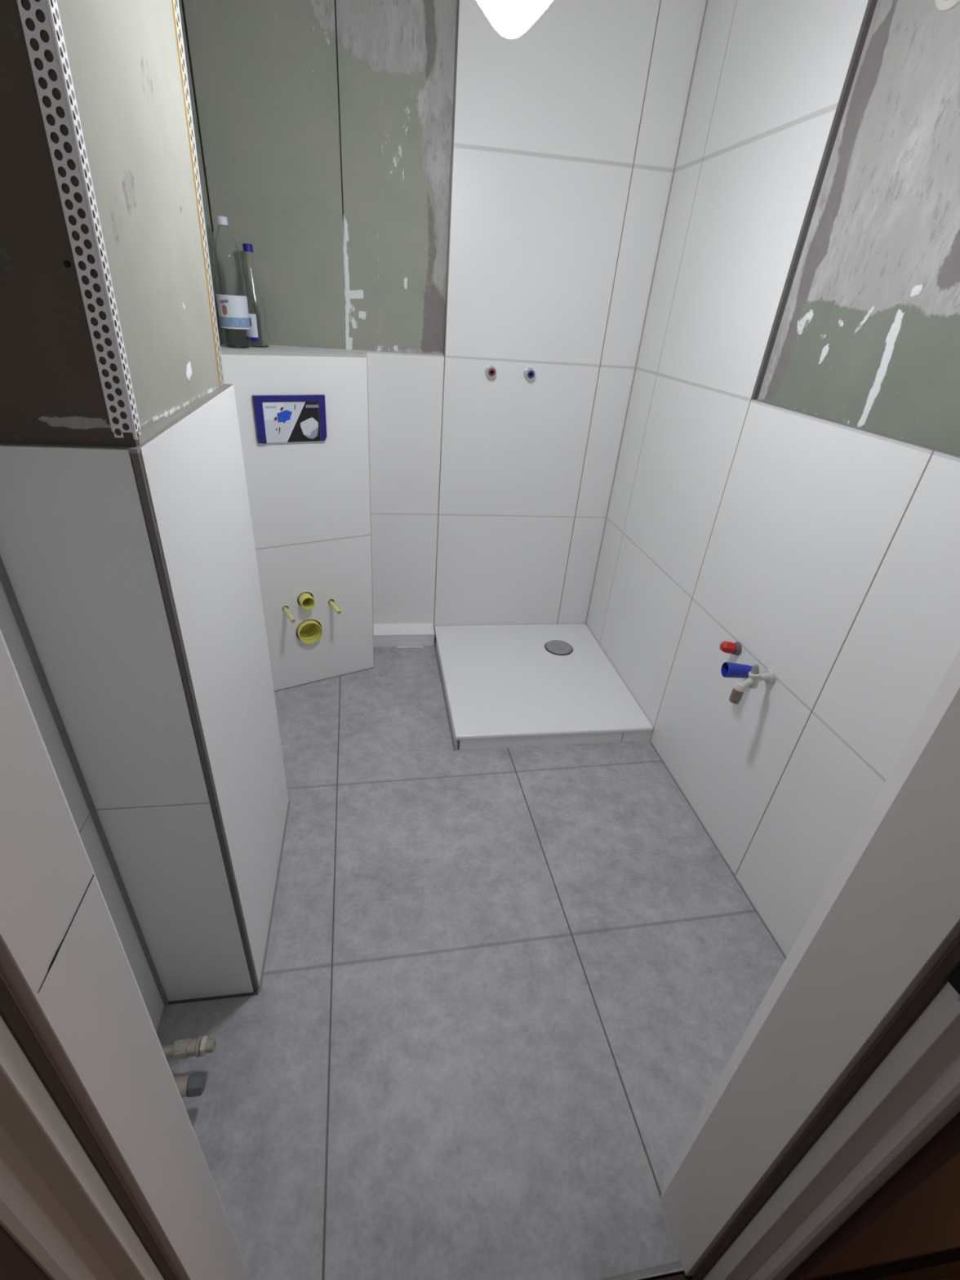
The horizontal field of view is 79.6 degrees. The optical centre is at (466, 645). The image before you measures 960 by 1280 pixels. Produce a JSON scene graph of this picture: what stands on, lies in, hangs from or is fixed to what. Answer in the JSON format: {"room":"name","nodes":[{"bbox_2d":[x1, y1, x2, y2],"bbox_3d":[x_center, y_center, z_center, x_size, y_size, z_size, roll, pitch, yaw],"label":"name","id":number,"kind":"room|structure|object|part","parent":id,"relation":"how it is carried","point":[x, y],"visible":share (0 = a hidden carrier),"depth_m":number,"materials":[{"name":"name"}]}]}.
{"room":"building under construction","nodes":[
{"label":"building under construction","id":0,"kind":"room"},
{"bbox_2d":[0,0,224,1032],"bbox_3d":[-0.733,-0.519,1.115,0.120,2.420,2.320,-1,31,-9],"label":"wall","id":1,"kind":"structure","parent":0,"point":[11,634],"depth_m":0.98,"materials":[{"name":"tile"}]},
{"bbox_2d":[0,555,168,1005],"bbox_3d":[-0.631,0.283,0.974,0.007,1.204,0.007,-1,31,-9],"label":"trim","id":2,"kind":"structure","parent":1,"relation":"attached to","point":[4,579],"depth_m":0.91,"materials":[{"name":"grey tile"}]},
{"bbox_2d":[161,1035,216,1059],"bbox_3d":[-0.577,0.802,1.143,0.145,0.035,0.035,-1,31,-9],"label":"connector","id":3,"kind":"object","parent":1,"relation":"attached to","point":[199,1046],"visible":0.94,"depth_m":1.14,"materials":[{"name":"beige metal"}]},
{"bbox_2d":[173,1071,205,1097],"bbox_3d":[-0.571,0.838,1.090,0.139,0.036,0.036,-1,31,-9],"label":"connector","id":4,"kind":"object","parent":1,"relation":"attached to","point":[193,1085],"visible":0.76,"depth_m":1.09,"materials":[{"name":"grey plastic"}]},
{"bbox_2d":[167,991,258,1004],"bbox_3d":[-0.574,0.795,1.299,0.200,0.002,0.006,-1,31,-9],"label":"trim","id":5,"kind":"structure","parent":1,"relation":"attached to","point":[253,993],"depth_m":1.30,"materials":[{"name":"tile"}]},
{"bbox_2d":[0,0,288,1001],"bbox_3d":[-0.544,-0.392,0.925,0.249,2.420,0.585,-1,31,-9],"label":"wall pillar","id":6,"kind":"structure","parent":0,"point":[131,565],"depth_m":0.82,"materials":[{"name":"tile"}]},
{"bbox_2d":[17,0,141,439],"bbox_3d":[-0.365,-0.772,0.400,0.051,1.205,0.024,-1,31,-9],"label":"bead","id":7,"kind":"object","parent":6,"relation":"attached to","point":[49,25],"visible":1,"depth_m":0.58,"materials":[{"name":"metal"}]},
{"bbox_3d":[-0.540,-0.385,0.930,0.199,0.005,0.583,-1,31,-9],"label":"trim","id":8,"kind":"part","parent":6,"relation":"part of","materials":[{"name":"metal"}]},
{"bbox_3d":[-0.444,0.275,1.012,0.010,1.204,0.010,-1,31,-9],"label":"corner trim","id":9,"kind":"part","parent":6,"relation":"part of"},
{"bbox_2d":[171,0,224,386],"bbox_3d":[-0.445,-1.041,0.858,0.028,1.210,0.038,-1,31,-9],"label":"bead","id":10,"kind":"object","parent":6,"relation":"attached to","point":[178,29],"visible":1,"depth_m":0.99},
{"bbox_2d":[220,345,373,690],"bbox_3d":[-0.600,-0.432,2.169,0.476,1.204,0.430,-1,31,-9],"label":"wall","id":11,"kind":"structure","parent":0,"point":[309,502],"depth_m":2.02,"materials":[{"name":"white tile"}]},
{"bbox_2d":[212,215,251,348],"bbox_3d":[-0.744,-1.135,1.813,0.092,0.349,0.092,-1,31,-9],"label":"water bottle","id":12,"kind":"object","parent":11,"relation":"on","point":[229,283],"visible":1,"depth_m":1.79,"materials":[{"name":"clear plastic"}]},
{"bbox_2d":[222,304,227,315],"bbox_3d":[-0.761,-1.055,1.810,0.016,0.030,0.001,11,32,11],"label":"print","id":13,"kind":"object","parent":12,"relation":"on","point":[224,307],"depth_m":1.81},
{"bbox_2d":[242,243,269,347],"bbox_3d":[-0.703,-1.148,1.897,0.074,0.290,0.074,-1,31,-9],"label":"water bottle","id":14,"kind":"object","parent":11,"relation":"on","point":[259,330],"visible":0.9,"depth_m":1.89,"materials":[{"name":"clear glass"}]},
{"bbox_2d":[282,606,295,623],"bbox_3d":[-0.652,-0.114,2.117,0.017,0.019,0.113,-13,35,-27],"label":"stud","id":15,"kind":"object","parent":11,"relation":"attached to","point":[286,610],"visible":1,"depth_m":2.10,"materials":[{"name":"yellow plastic"}]},
{"bbox_2d":[252,394,326,444],"bbox_3d":[-0.559,-0.724,1.840,0.224,0.142,0.013,-13,35,-27],"label":"flush plate cover","id":16,"kind":"object","parent":11,"relation":"attached to","point":[277,418],"visible":1,"depth_m":1.83,"materials":[{"name":"blue plastic"}]},
{"bbox_3d":[-0.601,-0.734,1.801,0.067,0.052,0.001,-13,35,-27],"label":"pale panel","id":17,"kind":"part","parent":16,"relation":"part of","materials":[{"name":"white plastic"}]},
{"bbox_3d":[-0.529,-0.721,1.857,0.110,0.122,0.001,-13,35,-27],"label":"black panel","id":18,"kind":"part","parent":16,"relation":"part of","materials":[{"name":"black plastic"}]},
{"bbox_2d":[300,417,318,438],"bbox_3d":[-0.512,-0.708,1.877,0.059,0.067,0.001,-13,35,-27],"label":"picture","id":19,"kind":"object","parent":16,"relation":"attached to","point":[308,425],"depth_m":1.88},
{"bbox_2d":[297,591,315,609],"bbox_3d":[-0.614,-0.180,2.183,0.052,0.052,0.096,-13,35,-27],"label":"pipe stub","id":20,"kind":"object","parent":11,"relation":"attached to","point":[307,602],"visible":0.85,"depth_m":2.16,"materials":[{"name":"yellow plastic"}]},
{"bbox_2d":[296,619,322,644],"bbox_3d":[-0.624,-0.068,2.264,0.097,0.094,0.085,-13,35,-27],"label":"pipe stub","id":21,"kind":"object","parent":11,"relation":"in","point":[308,631],"visible":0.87,"depth_m":2.27,"materials":[{"name":"yellow plastic"}]},
{"bbox_2d":[274,666,373,692],"bbox_3d":[-0.618,0.147,2.372,0.505,0.002,0.006,-13,35,-27],"label":"trim","id":22,"kind":"structure","parent":11,"relation":"attached to","point":[372,667],"depth_m":2.38,"materials":[{"name":"grey tile"}]},
{"bbox_2d":[328,600,341,614],"bbox_3d":[-0.504,-0.147,2.204,0.017,0.018,0.100,-13,35,-27],"label":"stud","id":23,"kind":"object","parent":11,"relation":"attached to","point":[331,603],"visible":1,"depth_m":2.19,"materials":[{"name":"yellow plastic"}]},
{"bbox_3d":[-0.363,-0.422,2.183,0.003,1.204,0.008,-1,31,-9],"label":"corner trim","id":24,"kind":"part","parent":11,"relation":"part of","materials":[{"name":"white plastic"}]},
{"bbox_2d":[181,0,706,637],"bbox_3d":[-0.090,-1.104,2.168,1.740,2.420,0.121,-1,31,-9],"label":"wall","id":25,"kind":"structure","parent":0,"point":[427,190],"depth_m":1.94,"materials":[{"name":"tile"}]},
{"bbox_2d":[373,622,434,647],"bbox_3d":[-0.290,-0.046,2.660,0.278,0.078,0.089,-1,31,-9],"label":"trim","id":26,"kind":"structure","parent":25,"relation":"attached to","point":[398,635],"depth_m":2.65,"materials":[{"name":"white tile"}]},
{"bbox_3d":[-0.044,-1.591,1.813,0.004,1.216,0.013,-1,31,-9],"label":"edge trim","id":27,"kind":"part","parent":25,"relation":"part of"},
{"bbox_2d":[484,364,496,377],"bbox_3d":[0.093,-1.026,2.159,0.043,0.043,0.030,-1,31,-9],"label":"outlet","id":28,"kind":"object","parent":25,"relation":"attached to","point":[491,371],"visible":1,"depth_m":2.15,"materials":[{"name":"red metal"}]},
{"bbox_2d":[524,367,535,379],"bbox_3d":[0.241,-1.029,2.183,0.043,0.043,0.030,-1,31,-9],"label":"outlet","id":29,"kind":"object","parent":25,"relation":"attached to","point":[529,373],"visible":1,"depth_m":2.17,"materials":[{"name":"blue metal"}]},
{"bbox_2d":[156,637,785,1279],"bbox_3d":[0.539,0.905,1.315,3.800,0.060,3.620,-1,31,-9],"label":"floor","id":30,"kind":"structure","parent":0,"point":[504,990],"depth_m":1.32,"materials":[{"name":"grey tile"}]},
{"bbox_2d":[258,800,290,991],"bbox_3d":[-0.515,0.640,1.564,0.005,0.002,0.585,-1,31,-9],"label":"trim","id":31,"kind":"structure","parent":30,"relation":"on","point":[288,806],"depth_m":1.50,"materials":[{"name":"grey tile"}]},
{"bbox_2d":[434,623,653,750],"bbox_3d":[0.269,0.130,2.439,0.751,0.076,0.802,-1,31,-9],"label":"shower tray","id":32,"kind":"object","parent":30,"relation":"on","point":[508,686],"visible":1,"depth_m":2.31,"materials":[{"name":"ceramic"}]},
{"bbox_2d":[0,1111,959,1279],"bbox_3d":[0.676,0.055,0.340,3.800,2.426,0.028,-1,31,-9],"label":"wall","id":33,"kind":"structure","parent":0,"point":[915,1213],"depth_m":0.67,"materials":[{"name":"paint"}]},
{"bbox_2d":[813,1248,959,1279],"bbox_3d":[1.477,0.900,0.973,2.055,0.100,0.011,-1,31,-9],"label":"trim","id":34,"kind":"structure","parent":33,"relation":"attached to","point":[937,1265],"depth_m":0.82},
{"bbox_2d":[932,1273,959,1279],"bbox_3d":[1.468,1.015,1.039,2.055,0.166,0.017,-1,31,-9],"label":"baseboard","id":35,"kind":"structure","parent":33,"relation":"attached to","point":[956,1277],"depth_m":0.88,"materials":[{"name":"brown wood"}]},
{"bbox_2d":[586,0,959,957],"bbox_3d":[0.866,-0.551,1.366,0.122,2.420,2.320,-1,31,-9],"label":"wall","id":36,"kind":"structure","parent":0,"point":[786,488],"depth_m":1.40,"materials":[{"name":"tile"}]},
{"bbox_2d":[585,0,707,623],"bbox_3d":[0.659,-1.116,2.216,0.004,2.354,0.004,-1,31,-9],"label":"trim","id":37,"kind":"structure","parent":36,"relation":"attached to","point":[706,0],"depth_m":2.08,"materials":[{"name":"tile"}]},
{"bbox_2d":[649,742,786,959],"bbox_3d":[0.783,0.682,1.655,0.005,0.002,1.226,-1,31,-9],"label":"trim","id":38,"kind":"structure","parent":36,"relation":"attached to","point":[655,750],"depth_m":1.72,"materials":[{"name":"grey tile"}]},
{"bbox_2d":[720,640,742,655],"bbox_3d":[0.748,0.008,1.640,0.051,0.040,0.041,-1,31,-9],"label":"plug","id":39,"kind":"object","parent":36,"relation":"attached to","point":[726,646],"visible":1,"depth_m":1.63,"materials":[{"name":"red plastic"}]},
{"bbox_2d":[720,662,752,678],"bbox_3d":[0.746,0.067,1.579,0.079,0.043,0.043,2,31,-3],"label":"plug","id":40,"kind":"object","parent":36,"relation":"attached to","point":[728,669],"visible":0.85,"depth_m":1.56,"materials":[{"name":"blue plastic"}]},
{"bbox_2d":[728,664,776,703],"bbox_3d":[0.743,0.094,1.495,0.116,0.106,0.038,-6,32,-16],"label":"angle valve","id":41,"kind":"object","parent":36,"relation":"attached to","point":[769,676],"visible":1,"depth_m":1.48,"materials":[{"name":"white plastic"}]},
{"bbox_3d":[0.768,0.082,1.500,0.053,0.027,0.028,-1,31,-9],"label":"arm","id":42,"kind":"part","parent":41,"relation":"part of","materials":[{"name":"white plastic"}]},
{"bbox_3d":[0.818,-1.186,1.246,0.014,1.216,0.011,-1,31,-9],"label":"edge trim","id":43,"kind":"part","parent":36,"relation":"part of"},
{"bbox_3d":[0.868,-0.347,1.038,0.012,0.002,1.225,-1,31,-9],"label":"edge trim","id":44,"kind":"part","parent":36,"relation":"part of","materials":[{"name":"metal"}]},
{"bbox_2d":[934,0,959,12],"bbox_3d":[0.859,-1.171,0.997,0.008,0.100,0.100,-1,31,-9],"label":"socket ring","id":45,"kind":"object","parent":36,"relation":"attached to","point":[944,6],"visible":1,"depth_m":1.02,"materials":[{"name":"white plastic"}]},
{"bbox_3d":[0.148,-1.613,0.593,1.740,0.100,2.320,-1,31,-9],"label":"ceiling","id":46,"kind":"structure","parent":0,"visible":0},
{"bbox_2d":[476,0,552,39],"bbox_3d":[0.090,-1.249,0.735,0.175,0.676,0.175,-1,31,-9],"label":"pendant lamp","id":47,"kind":"object","parent":46,"relation":"hanging from","point":[511,19],"visible":1,"depth_m":0.88,"materials":[{"name":"white"}]},
{"bbox_3d":[0.219,0.016,0.342,1.547,2.420,0.139,-1,31,-9],"label":"wall","id":48,"kind":"structure","parent":0,"visible":0},
{"bbox_2d":[0,629,959,1279],"bbox_3d":[0.089,0.161,0.434,0.846,2.060,0.234,-1,31,-9],"label":"door frame","id":49,"kind":"structure","parent":48,"relation":"in","point":[847,1065],"depth_m":0.55,"materials":[{"name":"paint"}]}
]}

